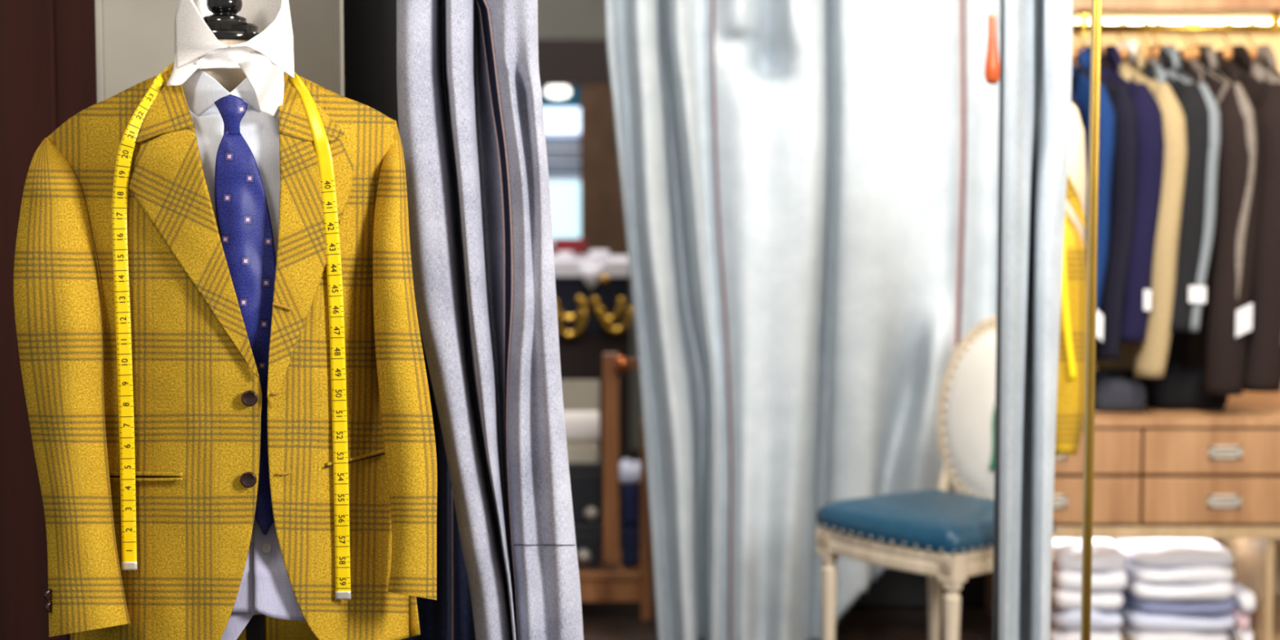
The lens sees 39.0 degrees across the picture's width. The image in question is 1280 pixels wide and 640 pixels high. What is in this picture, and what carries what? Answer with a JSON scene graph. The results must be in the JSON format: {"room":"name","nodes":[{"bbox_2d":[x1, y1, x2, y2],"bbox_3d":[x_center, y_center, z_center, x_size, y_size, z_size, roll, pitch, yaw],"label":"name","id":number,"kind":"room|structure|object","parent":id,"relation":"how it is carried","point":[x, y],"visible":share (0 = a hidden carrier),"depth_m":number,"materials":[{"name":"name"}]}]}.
{"room":"service shop","nodes":[
{"label":"service shop","id":0,"kind":"room"},
{"bbox_2d":[0,0,97,639],"bbox_3d":[-1.754,-0.435,2.977,2.892,3.000,0.100,0,4,0],"label":"wall","id":1,"kind":"structure","parent":0,"point":[24,53],"depth_m":2.94,"materials":[{"name":"brown wood"}]},
{"bbox_2d":[48,0,67,639],"bbox_3d":[-0.950,-0.431,2.922,0.008,3.000,0.010,0,4,0],"label":"trim","id":2,"kind":"structure","parent":1,"relation":"attached to","point":[51,2],"depth_m":2.92,"materials":[{"name":"brown wood"}]},
{"bbox_2d":[342,0,402,639],"bbox_3d":[-0.415,-0.430,2.900,0.142,3.000,0.045,0,4,0],"label":"trim","id":3,"kind":"structure","parent":1,"relation":"attached to","point":[370,26],"depth_m":2.88,"materials":[{"name":"black wood"}]},
{"bbox_2d":[537,0,642,449],"bbox_3d":[0.100,-0.850,9.013,6.600,3.000,0.100,0,4,0],"label":"wall","id":4,"kind":"structure","parent":0,"point":[557,19],"depth_m":8.92,"materials":[{"name":"grey paint"}]},
{"bbox_2d":[580,84,627,255],"bbox_3d":[-0.160,-0.171,8.358,0.218,1.808,0.300,0,4,0],"label":"wall pillar","id":5,"kind":"structure","parent":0,"point":[602,225],"depth_m":8.18,"materials":[{"name":"brown wood"}]},
{"bbox_2d":[541,86,580,248],"bbox_3d":[-0.377,-0.724,8.575,0.396,0.770,0.110,0,4,0],"label":"display window","id":6,"kind":"structure","parent":5,"relation":"attached to","point":[562,116],"depth_m":8.57,"materials":[{"name":"white glass"}]},
{"bbox_2d":[537,39,610,86],"bbox_3d":[-0.275,-1.184,8.338,0.893,0.204,0.200,0,4,0],"label":"trim","id":7,"kind":"structure","parent":5,"relation":"attached to","point":[562,62],"depth_m":8.24,"materials":[{"name":"brown wood"}]},
{"bbox_2d":[545,85,570,98],"bbox_3d":[-0.381,-1.070,8.396,0.120,0.080,0.120,0,4,0],"label":"wall lamp","id":8,"kind":"object","parent":7,"relation":"attached to","point":[554,91],"visible":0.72,"depth_m":8.35,"materials":[{"name":"white"}]},
{"bbox_2d":[581,449,992,639],"bbox_3d":[0.100,1.039,4.131,6.600,0.100,10.500,0,4,0],"label":"floor","id":9,"kind":"structure","parent":0,"point":[601,620],"depth_m":5.38,"materials":[{"name":"brown wood"}]},
{"bbox_2d":[94,0,344,102],"bbox_3d":[-0.635,-0.220,2.762,0.369,2.600,0.058,0,4,0],"label":"display panel","id":10,"kind":"object","parent":9,"relation":"on","point":[135,39],"visible":0.02,"depth_m":2.73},
{"bbox_2d":[195,0,266,639],"bbox_3d":[-0.521,0.319,2.448,0.338,1.567,0.338,-2,5,-32],"label":"mannequin","id":11,"kind":"object","parent":9,"relation":"on","point":[228,28],"visible":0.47,"depth_m":2.33,"materials":[{"name":"beige fabric"}]},
{"bbox_2d":[13,67,437,639],"bbox_3d":[-0.531,0.093,2.408,0.548,0.874,0.394,0,4,0],"label":"jacket","id":12,"kind":"object","parent":11,"relation":"hanging from","point":[197,392],"visible":0.95,"depth_m":2.26,"materials":[{"name":"yellow fabric"}]},
{"bbox_2d":[111,61,351,599],"bbox_3d":[-0.512,-0.009,2.386,0.294,0.719,0.273,0,4,0],"label":"tape measure","id":13,"kind":"object","parent":12,"relation":"on","point":[125,153],"visible":0.95,"depth_m":2.26,"materials":[{"name":"yellow plastic"}]},
{"bbox_2d":[166,0,294,119],"bbox_3d":[-0.521,-0.356,2.344,0.177,0.202,0.239,0,4,0],"label":"shirt collar","id":14,"kind":"object","parent":11,"relation":"on","point":[264,59],"visible":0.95,"depth_m":2.27,"materials":[{"name":"white fabric"}]},
{"bbox_2d":[237,59,284,119],"bbox_3d":[-0.469,-0.285,2.239,0.057,0.074,0.018,0,4,-6],"label":"flap","id":15,"kind":"object","parent":14,"relation":"hanging from","point":[266,79],"depth_m":2.24,"materials":[{"name":"white fabric"}]},
{"bbox_2d":[182,69,305,639],"bbox_3d":[-0.504,0.074,2.300,0.183,0.783,0.081,0,4,0],"label":"dress shirt","id":16,"kind":"object","parent":11,"relation":"hanging from","point":[265,588],"visible":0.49,"depth_m":2.27,"materials":[{"name":"white fabric"}]},
{"bbox_2d":[213,95,275,535],"bbox_3d":[-0.488,-0.001,2.259,0.082,0.555,0.049,-2,4,-22],"label":"necktie","id":17,"kind":"object","parent":16,"relation":"hanging from","point":[244,224],"visible":0.67,"depth_m":2.23,"materials":[{"name":"blue fabric"}]},
{"bbox_2d":[554,255,630,519],"bbox_3d":[-0.254,0.259,7.316,0.427,1.020,0.678,0,4,0],"label":"display cabinet","id":18,"kind":"object","parent":9,"relation":"on","point":[579,277],"depth_m":7.04,"materials":[{"name":"black wood"}]},
{"bbox_2d":[557,251,573,258],"bbox_3d":[-0.296,-0.261,7.209,0.059,0.027,0.220,0,4,0],"label":"paper stack","id":19,"kind":"object","parent":18,"relation":"on","point":[561,255],"visible":0.83,"depth_m":7.10,"materials":[{"name":"white paper"}]},
{"bbox_2d":[554,238,586,253],"bbox_3d":[-0.279,-0.299,7.272,0.126,0.054,0.150,0,4,0],"label":"gift box","id":20,"kind":"object","parent":18,"relation":"on","point":[575,245],"visible":0.96,"depth_m":7.20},
{"bbox_2d":[556,298,588,322],"bbox_3d":[-0.269,-0.036,6.954,0.141,0.091,0.032,0,4,0],"label":"loop","id":21,"kind":"object","parent":18,"relation":"hanging from","point":[584,304],"visible":0.84,"depth_m":6.94,"materials":[{"name":"gold metal"}]},
{"bbox_2d":[557,310,588,338],"bbox_3d":[-0.269,0.017,6.958,0.141,0.110,0.032,0,4,0],"label":"loop","id":22,"kind":"object","parent":18,"relation":"hanging from","point":[581,326],"visible":0.75,"depth_m":6.95,"materials":[{"name":"gold metal"}]},
{"bbox_2d":[588,249,608,257],"bbox_3d":[-0.163,-0.263,7.209,0.077,0.027,0.220,0,4,0],"label":"paper stack","id":23,"kind":"object","parent":18,"relation":"on","point":[593,253],"visible":1,"depth_m":7.10,"materials":[{"name":"white paper"}]},
{"bbox_2d":[591,297,625,323],"bbox_3d":[-0.121,-0.037,6.954,0.130,0.104,0.032,0,4,0],"label":"loop","id":24,"kind":"object","parent":18,"relation":"hanging from","point":[620,305],"visible":1,"depth_m":6.94,"materials":[{"name":"gold metal"}]},
{"bbox_2d":[599,307,634,333],"bbox_3d":[-0.092,0.004,6.957,0.141,0.104,0.032,0,4,0],"label":"loop","id":25,"kind":"object","parent":18,"relation":"hanging from","point":[628,321],"visible":0.99,"depth_m":6.94,"materials":[{"name":"gold metal"}]},
{"bbox_2d":[578,352,652,619],"bbox_3d":[-0.152,0.535,5.538,0.375,0.890,0.384,0,4,0],"label":"rack","id":26,"kind":"object","parent":9,"relation":"on","point":[614,582],"visible":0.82,"depth_m":5.40,"materials":[{"name":"brown wood"}]},
{"bbox_2d":[561,379,599,411],"bbox_3d":[-0.217,0.490,5.728,0.178,0.602,0.012,0,4,0],"label":"board","id":27,"kind":"object","parent":26,"relation":"on","point":[577,394],"visible":0.24,"depth_m":5.71,"materials":[{"name":"beige"}]},
{"bbox_2d":[574,510,603,568],"bbox_3d":[-0.209,0.677,5.583,0.190,0.135,0.282,0,4,0],"label":"storage box","id":28,"kind":"object","parent":26,"relation":"on","point":[588,536],"visible":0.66,"depth_m":5.46,"materials":[{"name":"black metal"}]},
{"bbox_2d":[568,452,603,523],"bbox_3d":[-0.209,0.516,5.572,0.190,0.180,0.282,0,4,0],"label":"storage box","id":29,"kind":"object","parent":28,"relation":"on","point":[586,479],"visible":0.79,"depth_m":5.45,"materials":[{"name":"black metal"}]},
{"bbox_2d":[566,442,599,463],"bbox_3d":[-0.209,0.399,5.551,0.164,0.054,0.200,0,4,0],"label":"bundle","id":30,"kind":"object","parent":29,"relation":"on","point":[578,452],"visible":0.44,"depth_m":5.45,"materials":[{"name":"beige fabric"}]},
{"bbox_2d":[564,410,599,442],"bbox_3d":[-0.211,0.327,5.525,0.174,0.098,0.098,0,4,0],"label":"roll","id":31,"kind":"object","parent":30,"relation":"on","point":[581,426],"visible":0.62,"depth_m":5.48,"materials":[{"name":"white fabric"}]},
{"bbox_2d":[578,551,640,579],"bbox_3d":[-0.168,0.756,5.575,0.341,0.022,0.340,0,4,0],"label":"shelf","id":32,"kind":"object","parent":26,"relation":"attached to","point":[607,571],"depth_m":5.42,"materials":[{"name":"brown wood"}]},
{"bbox_2d":[621,520,639,567],"bbox_3d":[-0.030,0.680,5.590,0.055,0.128,0.260,0,4,0],"label":"trousers","id":33,"kind":"object","parent":26,"relation":"on","point":[629,534],"visible":0.78,"depth_m":5.46,"materials":[{"name":"blue fabric"}]},
{"bbox_2d":[621,483,639,525],"bbox_3d":[-0.029,0.553,5.581,0.055,0.125,0.260,0,4,0],"label":"trousers","id":34,"kind":"object","parent":33,"relation":"on","point":[629,491],"visible":0.76,"depth_m":5.46,"materials":[{"name":"blue fabric"}]},
{"bbox_2d":[619,457,640,483],"bbox_3d":[-0.030,0.461,5.565,0.073,0.055,0.200,0,4,0],"label":"shirt","id":35,"kind":"object","parent":34,"relation":"on","point":[629,470],"visible":0.84,"depth_m":5.47,"materials":[{"name":"white fabric"}]},
{"bbox_2d":[814,315,1057,639],"bbox_3d":[0.753,0.479,4.475,0.490,0.970,0.471,-3,5,-38],"label":"dining chair","id":36,"kind":"object","parent":9,"relation":"on","point":[945,535],"visible":0.73,"depth_m":4.46,"materials":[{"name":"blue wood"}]},
{"bbox_2d":[816,488,1054,555],"bbox_3d":[0.729,0.480,4.456,0.420,0.084,0.461,-3,5,-38],"label":"seat cushion","id":37,"kind":"object","parent":36,"relation":"on","point":[931,522],"depth_m":4.33,"materials":[{"name":"teal leather"}]},
{"bbox_2d":[944,328,995,497],"bbox_3d":[0.901,0.238,4.574,0.082,0.440,0.341,-3,5,-38],"label":"chair back","id":38,"kind":"object","parent":36,"relation":"on","point":[970,375],"depth_m":4.61,"materials":[{"name":"beige fabric"}]},
{"bbox_2d":[988,404,995,470],"bbox_3d":[0.895,0.269,4.533,0.034,0.214,0.040,-3,5,-38],"label":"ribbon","id":39,"kind":"object","parent":36,"relation":"on","point":[992,460],"visible":0.37,"depth_m":4.54,"materials":[{"name":"green fabric"}]},
{"bbox_2d":[991,0,1004,639],"bbox_3d":[0.684,-0.464,3.396,0.009,3.000,0.040,0,4,0],"label":"frame","id":40,"kind":"object","parent":9,"relation":"on","point":[997,380],"visible":0.5,"depth_m":3.42,"materials":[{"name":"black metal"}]},
{"bbox_2d":[1065,102,1086,249],"bbox_3d":[0.888,0.247,3.976,0.160,1.502,0.320,0,4,0],"label":"mannequin","id":41,"kind":"object","parent":9,"relation":"on","point":[1077,171],"visible":0.13,"depth_m":3.80,"materials":[{"name":"beige fabric"}]},
{"bbox_2d":[1054,173,1087,455],"bbox_3d":[0.878,-0.037,3.932,0.179,0.695,0.442,1,4,12],"label":"jacket","id":42,"kind":"object","parent":41,"relation":"hanging from","point":[1070,403],"visible":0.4,"depth_m":3.73,"materials":[{"name":"yellow fabric"}]},
{"bbox_2d":[1061,214,1076,380],"bbox_3d":[0.874,-0.045,3.690,0.041,0.340,0.002,0,4,0],"label":"tape measure","id":43,"kind":"object","parent":42,"relation":"hanging from","point":[1064,286],"visible":0.77,"depth_m":3.69,"materials":[{"name":"yellow plastic"}]},
{"bbox_2d":[1080,0,1102,639],"bbox_3d":[0.763,-0.439,3.025,0.013,3.000,0.025,0,4,0],"label":"post","id":44,"kind":"object","parent":9,"relation":"on","point":[1095,21],"visible":1,"depth_m":3.05,"materials":[{"name":"gold metal"}]},
{"bbox_2d":[986,0,1279,639],"bbox_3d":[2.032,-0.231,5.115,1.976,2.300,0.762,0,4,0],"label":"wardrobe","id":45,"kind":"object","parent":9,"relation":"on","point":[1214,476],"depth_m":4.79,"materials":[{"name":"brown wood"}]},
{"bbox_2d":[1072,21,1078,67],"bbox_3d":[1.200,-0.706,5.013,0.040,0.245,0.370,-1,4,-8],"label":"clothes hanger","id":46,"kind":"object","parent":45,"relation":"hanging from","point":[1074,49],"visible":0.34,"depth_m":5.00,"materials":[{"name":"brown wood"}]},
{"bbox_2d":[1076,22,1084,51],"bbox_3d":[1.229,-0.706,5.013,0.040,0.245,0.370,-1,4,-17],"label":"clothes hanger","id":47,"kind":"object","parent":45,"relation":"hanging from","point":[1077,33],"visible":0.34,"depth_m":5.00,"materials":[{"name":"brown wood"}]},
{"bbox_2d":[1071,44,1115,342],"bbox_3d":[1.182,-0.337,5.036,0.138,0.857,0.579,-1,4,-8],"label":"suit jacket","id":48,"kind":"object","parent":47,"relation":"hanging from","point":[1107,114],"visible":0.16,"depth_m":4.77,"materials":[{"name":"blue fabric"}]},
{"bbox_2d":[1072,45,1137,359],"bbox_3d":[1.212,-0.336,5.034,0.138,0.857,0.579,-1,4,-17],"label":"suit jacket","id":49,"kind":"object","parent":47,"relation":"hanging from","point":[1124,171],"visible":0.34,"depth_m":4.79,"materials":[{"name":"blue fabric"}]},
{"bbox_2d":[1049,624,1120,639],"bbox_3d":[1.210,0.848,5.022,0.198,0.056,0.302,0,4,0],"label":"shirt","id":50,"kind":"object","parent":45,"relation":"on","point":[1055,633],"visible":0.23,"depth_m":4.88,"materials":[{"name":"white fabric"}]},
{"bbox_2d":[1050,604,1122,629],"bbox_3d":[1.213,0.794,5.006,0.204,0.061,0.305,0,4,0],"label":"shirt","id":51,"kind":"object","parent":50,"relation":"on","point":[1065,619],"visible":0.42,"depth_m":4.87,"materials":[{"name":"white fabric"}]},
{"bbox_2d":[1050,585,1123,609],"bbox_3d":[1.214,0.743,5.006,0.197,0.055,0.305,0,4,0],"label":"shirt","id":52,"kind":"object","parent":51,"relation":"on","point":[1061,599],"visible":0.3,"depth_m":4.86,"materials":[{"name":"white fabric"}]},
{"bbox_2d":[1051,564,1127,591],"bbox_3d":[1.218,0.689,5.002,0.203,0.062,0.301,0,4,0],"label":"shirt","id":53,"kind":"object","parent":52,"relation":"on","point":[1069,580],"visible":0.33,"depth_m":4.86,"materials":[{"name":"white fabric"}]},
{"bbox_2d":[1051,538,1126,571],"bbox_3d":[1.220,0.635,5.007,0.203,0.063,0.306,0,4,0],"label":"shirt","id":54,"kind":"object","parent":53,"relation":"on","point":[1107,555],"visible":0.64,"depth_m":4.88,"materials":[{"name":"white fabric"}]},
{"bbox_2d":[1101,21,1109,66],"bbox_3d":[1.275,-0.706,5.013,0.040,0.245,0.370,-1,4,-21],"label":"clothes hanger","id":55,"kind":"object","parent":45,"relation":"hanging from","point":[1102,22],"visible":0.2,"depth_m":5.00,"materials":[{"name":"brown wood"}]},
{"bbox_2d":[1100,44,1164,342],"bbox_3d":[1.259,-0.361,5.031,0.138,0.807,0.579,-1,4,-21],"label":"suit jacket","id":56,"kind":"object","parent":55,"relation":"hanging from","point":[1151,140],"visible":0.27,"depth_m":4.78,"materials":[{"name":"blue fabric"}]},
{"bbox_2d":[1094,369,1146,412],"bbox_3d":[1.308,0.193,5.010,0.148,0.098,0.252,0,4,0],"label":"trousers","id":57,"kind":"object","parent":45,"relation":"on","point":[1113,393],"visible":0.82,"depth_m":4.89,"materials":[{"name":"fabric"}]},
{"bbox_2d":[1116,21,1132,66],"bbox_3d":[1.339,-0.706,5.013,0.040,0.245,0.370,-1,4,-19],"label":"clothes hanger","id":58,"kind":"object","parent":45,"relation":"hanging from","point":[1123,51],"visible":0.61,"depth_m":5.00,"materials":[{"name":"brown wood"}]},
{"bbox_2d":[1095,39,1186,377],"bbox_3d":[1.323,-0.319,5.034,0.138,0.922,0.579,-1,4,-19],"label":"suit jacket","id":59,"kind":"object","parent":58,"relation":"hanging from","point":[1148,358],"visible":0.25,"depth_m":4.79,"materials":[{"name":"beige fabric"}]},
{"bbox_2d":[1139,21,1155,66],"bbox_3d":[1.402,-0.706,5.013,0.040,0.245,0.370,-2,4,-22],"label":"clothes hanger","id":60,"kind":"object","parent":45,"relation":"hanging from","point":[1146,51],"visible":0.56,"depth_m":5.00,"materials":[{"name":"brown wood"}]},
{"bbox_2d":[1135,44,1209,331],"bbox_3d":[1.380,-0.376,5.027,0.156,0.778,0.579,-2,4,-22],"label":"suit jacket","id":61,"kind":"object","parent":60,"relation":"hanging from","point":[1191,99],"visible":0.3,"depth_m":4.78,"materials":[{"name":"grey fabric"}]},
{"bbox_2d":[1151,21,1162,62],"bbox_3d":[1.435,-0.706,5.013,0.040,0.245,0.370,-1,4,-19],"label":"clothes hanger","id":62,"kind":"object","parent":45,"relation":"hanging from","point":[1157,49],"visible":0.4,"depth_m":5.00,"materials":[{"name":"brown wood"}]},
{"bbox_2d":[1148,44,1220,331],"bbox_3d":[1.418,-0.376,5.030,0.138,0.778,0.579,-1,4,-19],"label":"suit jacket","id":63,"kind":"object","parent":62,"relation":"hanging from","point":[1175,72],"visible":0.24,"depth_m":4.78,"materials":[{"name":"grey fabric"}]},
{"bbox_2d":[1052,521,1279,538],"bbox_3d":[2.044,0.540,5.174,1.913,0.032,0.750,0,4,0],"label":"shelf","id":64,"kind":"object","parent":45,"relation":"attached to","point":[1065,530],"depth_m":4.80,"materials":[{"name":"brown wood"}]},
{"bbox_2d":[1118,617,1229,639],"bbox_3d":[1.472,0.849,5.026,0.273,0.052,0.304,0,4,0],"label":"shirt","id":65,"kind":"object","parent":45,"relation":"on","point":[1129,631],"visible":0.25,"depth_m":4.89,"materials":[{"name":"white fabric"}]},
{"bbox_2d":[1116,600,1234,631],"bbox_3d":[1.474,0.807,5.014,0.283,0.046,0.301,0,4,0],"label":"shirt","id":66,"kind":"object","parent":65,"relation":"on","point":[1138,620],"visible":0.38,"depth_m":4.87,"materials":[{"name":"white fabric"}]},
{"bbox_2d":[1120,587,1234,614],"bbox_3d":[1.479,0.763,5.017,0.275,0.048,0.301,0,4,0],"label":"shirt","id":67,"kind":"object","parent":66,"relation":"on","point":[1226,606],"visible":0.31,"depth_m":4.88,"materials":[{"name":"blue fabric"}]},
{"bbox_2d":[1124,573,1233,599],"bbox_3d":[1.473,0.720,5.002,0.273,0.051,0.301,0,4,0],"label":"shirt","id":68,"kind":"object","parent":67,"relation":"on","point":[1220,591],"visible":0.37,"depth_m":4.86,"materials":[{"name":"white fabric"}]},
{"bbox_2d":[1123,557,1234,583],"bbox_3d":[1.477,0.676,5.005,0.279,0.049,0.300,0,4,0],"label":"shirt","id":69,"kind":"object","parent":68,"relation":"on","point":[1141,573],"visible":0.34,"depth_m":4.86,"materials":[{"name":"white fabric"}]},
{"bbox_2d":[1113,538,1234,566],"bbox_3d":[1.476,0.631,5.011,0.282,0.049,0.304,0,4,0],"label":"shirt","id":70,"kind":"object","parent":69,"relation":"on","point":[1145,552],"visible":0.78,"depth_m":4.89,"materials":[{"name":"white fabric"}]},
{"bbox_2d":[1072,0,1279,20],"bbox_3d":[2.034,-0.880,5.177,1.933,0.035,0.550,0,4,0],"label":"shelf","id":71,"kind":"object","parent":45,"relation":"attached to","point":[1111,10],"depth_m":4.93,"materials":[{"name":"brown wood"}]},
{"bbox_2d":[1128,357,1227,410],"bbox_3d":[1.509,0.167,5.073,0.218,0.141,0.306,0,4,0],"label":"hat","id":72,"kind":"object","parent":45,"relation":"on","point":[1180,388],"visible":0.52,"depth_m":4.93,"materials":[{"name":"black fabric"}]},
{"bbox_2d":[1181,21,1191,59],"bbox_3d":[1.517,-0.706,5.013,0.040,0.245,0.370,-2,4,-24],"label":"clothes hanger","id":73,"kind":"object","parent":45,"relation":"hanging from","point":[1187,51],"visible":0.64,"depth_m":5.00,"materials":[{"name":"brown wood"}]},
{"bbox_2d":[1098,44,1263,395],"bbox_3d":[1.497,-0.286,5.033,0.152,0.957,0.579,-2,4,-24],"label":"suit jacket","id":74,"kind":"object","parent":73,"relation":"hanging from","point":[1220,342],"visible":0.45,"depth_m":4.80,"materials":[{"name":"brown fabric"}]},
{"bbox_2d":[1188,21,1203,66],"bbox_3d":[1.539,-0.706,5.013,0.040,0.245,0.370,-1,4,-17],"label":"clothes hanger","id":75,"kind":"object","parent":45,"relation":"hanging from","point":[1195,50],"visible":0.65,"depth_m":5.00,"materials":[{"name":"brown wood"}]},
{"bbox_2d":[1179,44,1256,298],"bbox_3d":[1.522,-0.385,5.030,0.138,0.759,0.579,-1,4,-17],"label":"suit jacket","id":76,"kind":"object","parent":75,"relation":"hanging from","point":[1246,110],"visible":0.2,"depth_m":4.77,"materials":[{"name":"fabric"}]},
{"bbox_2d":[1222,21,1234,63],"bbox_3d":[1.629,-0.706,5.013,0.040,0.245,0.370,-2,4,-23],"label":"clothes hanger","id":77,"kind":"object","parent":45,"relation":"hanging from","point":[1227,51],"visible":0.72,"depth_m":5.00,"materials":[{"name":"brown wood"}]},
{"bbox_2d":[1215,44,1279,391],"bbox_3d":[1.608,-0.291,5.033,0.163,0.947,0.579,-2,4,-23],"label":"suit jacket","id":78,"kind":"object","parent":77,"relation":"hanging from","point":[1262,369],"visible":0.3,"depth_m":4.80,"materials":[{"name":"brown fabric"}]},
{"bbox_2d":[1247,44,1279,83],"bbox_3d":[1.676,-0.356,5.029,0.148,0.817,0.579,-1,4,-21],"label":"suit jacket","id":79,"kind":"object","parent":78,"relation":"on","point":[1266,68],"visible":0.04,"depth_m":4.94,"materials":[{"name":"brown fabric"}]},
{"bbox_2d":[1222,626,1253,639],"bbox_3d":[1.638,0.850,5.020,0.041,0.052,0.302,0,4,0],"label":"shirt","id":80,"kind":"object","parent":45,"relation":"on","point":[1234,633],"visible":0.26,"depth_m":4.90,"materials":[{"name":"white fabric"}]},
{"bbox_2d":[1230,608,1250,629],"bbox_3d":[1.634,0.799,5.027,0.039,0.058,0.304,0,4,0],"label":"shirt","id":81,"kind":"object","parent":80,"relation":"on","point":[1242,620],"visible":0.23,"depth_m":4.89,"materials":[{"name":"pink fabric"}]},
{"bbox_2d":[1229,581,1255,613],"bbox_3d":[1.640,0.752,5.006,0.040,0.055,0.297,0,4,0],"label":"shirt","id":82,"kind":"object","parent":81,"relation":"on","point":[1244,600],"visible":0.48,"depth_m":4.89,"materials":[{"name":"white fabric"}]},
{"bbox_2d":[1246,21,1258,63],"bbox_3d":[1.697,-0.706,5.013,0.040,0.245,0.370,-1,4,-21],"label":"clothes hanger","id":83,"kind":"object","parent":45,"relation":"hanging from","point":[1252,50],"visible":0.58,"depth_m":5.00,"materials":[{"name":"brown wood"}]},
{"bbox_3d":[1.140,-0.706,5.013,0.040,0.245,0.370,0,4,0],"label":"clothes hanger","id":84,"kind":"object","parent":45,"relation":"hanging from","visible":0},
{"bbox_2d":[1071,91,1080,118],"bbox_3d":[1.123,-0.367,5.037,0.138,0.797,0.579,0,4,0],"label":"suit jacket","id":85,"kind":"object","parent":84,"relation":"hanging from","point":[1073,100],"visible":0.02,"depth_m":4.77,"materials":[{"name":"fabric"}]},
{"bbox_3d":[0.100,-2.054,3.918,6.600,0.100,10.500,0,4,0],"label":"ceiling","id":86,"kind":"structure","parent":0,"visible":0},
{"bbox_3d":[-0.250,-1.534,2.461,0.400,0.736,0.024,0,4,0],"label":"rail","id":87,"kind":"object","parent":86,"relation":"hanging from","visible":0},
{"bbox_2d":[396,0,583,639],"bbox_3d":[-0.203,-0.077,2.583,0.293,2.264,0.178,0,4,0],"label":"curtain","id":88,"kind":"object","parent":87,"relation":"hanging from","point":[471,124],"visible":1,"depth_m":2.53,"materials":[{"name":"grey fabric"}]},
{"bbox_3d":[-0.410,-1.556,2.639,0.380,0.717,0.024,0,4,0],"label":"rail","id":89,"kind":"object","parent":86,"relation":"hanging from","visible":0},
{"bbox_2d":[402,304,475,639],"bbox_3d":[-0.299,-0.093,2.721,0.143,2.232,0.067,0,4,0],"label":"curtain","id":90,"kind":"object","parent":89,"relation":"hanging from","point":[450,616],"visible":0.12,"depth_m":2.75,"materials":[{"name":"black fabric"}]},
{"bbox_3d":[0.725,-1.625,3.497,0.450,0.698,0.016,0,4,0],"label":"hook rail","id":91,"kind":"object","parent":86,"relation":"hanging from","visible":0},
{"bbox_2d":[984,0,999,84],"bbox_3d":[0.697,-0.870,3.547,0.031,0.810,0.011,0,4,0],"label":"shoehorn","id":92,"kind":"object","parent":91,"relation":"hanging from","point":[992,70],"visible":0.99,"depth_m":3.57,"materials":[{"name":"orange plastic"}]},
{"bbox_3d":[0.512,-1.807,4.888,1.274,0.525,0.024,0,4,0],"label":"rail","id":93,"kind":"object","parent":86,"relation":"hanging from","visible":0},
{"bbox_2d":[604,0,1000,639],"bbox_3d":[0.468,-0.304,5.018,1.134,2.560,0.257,0,4,0],"label":"curtain","id":94,"kind":"object","parent":93,"relation":"hanging from","point":[810,188],"visible":0.88,"depth_m":4.97,"materials":[{"name":"white fabric"}]},
{"bbox_3d":[0.731,-1.598,3.198,0.165,0.710,0.024,0,4,0],"label":"rail","id":95,"kind":"object","parent":86,"relation":"hanging from","visible":0},
{"bbox_2d":[998,0,1072,639],"bbox_3d":[0.718,-0.106,3.308,0.141,2.309,0.134,0,4,0],"label":"curtain","id":96,"kind":"object","parent":95,"relation":"hanging from","point":[1038,33],"visible":1,"depth_m":3.27,"materials":[{"name":"white fabric"}]},
{"bbox_3d":[1.760,-0.614,5.571,3.280,3.000,0.100,0,4,0],"label":"wall","id":97,"kind":"structure","parent":0,"visible":0},
{"bbox_2d":[848,567,986,607],"bbox_3d":[0.620,0.614,5.580,1.000,0.550,0.050,0,4,0],"label":"baseboard","id":98,"kind":"structure","parent":97,"relation":"attached to","point":[895,588],"depth_m":5.57,"materials":[{"name":"black wood"}]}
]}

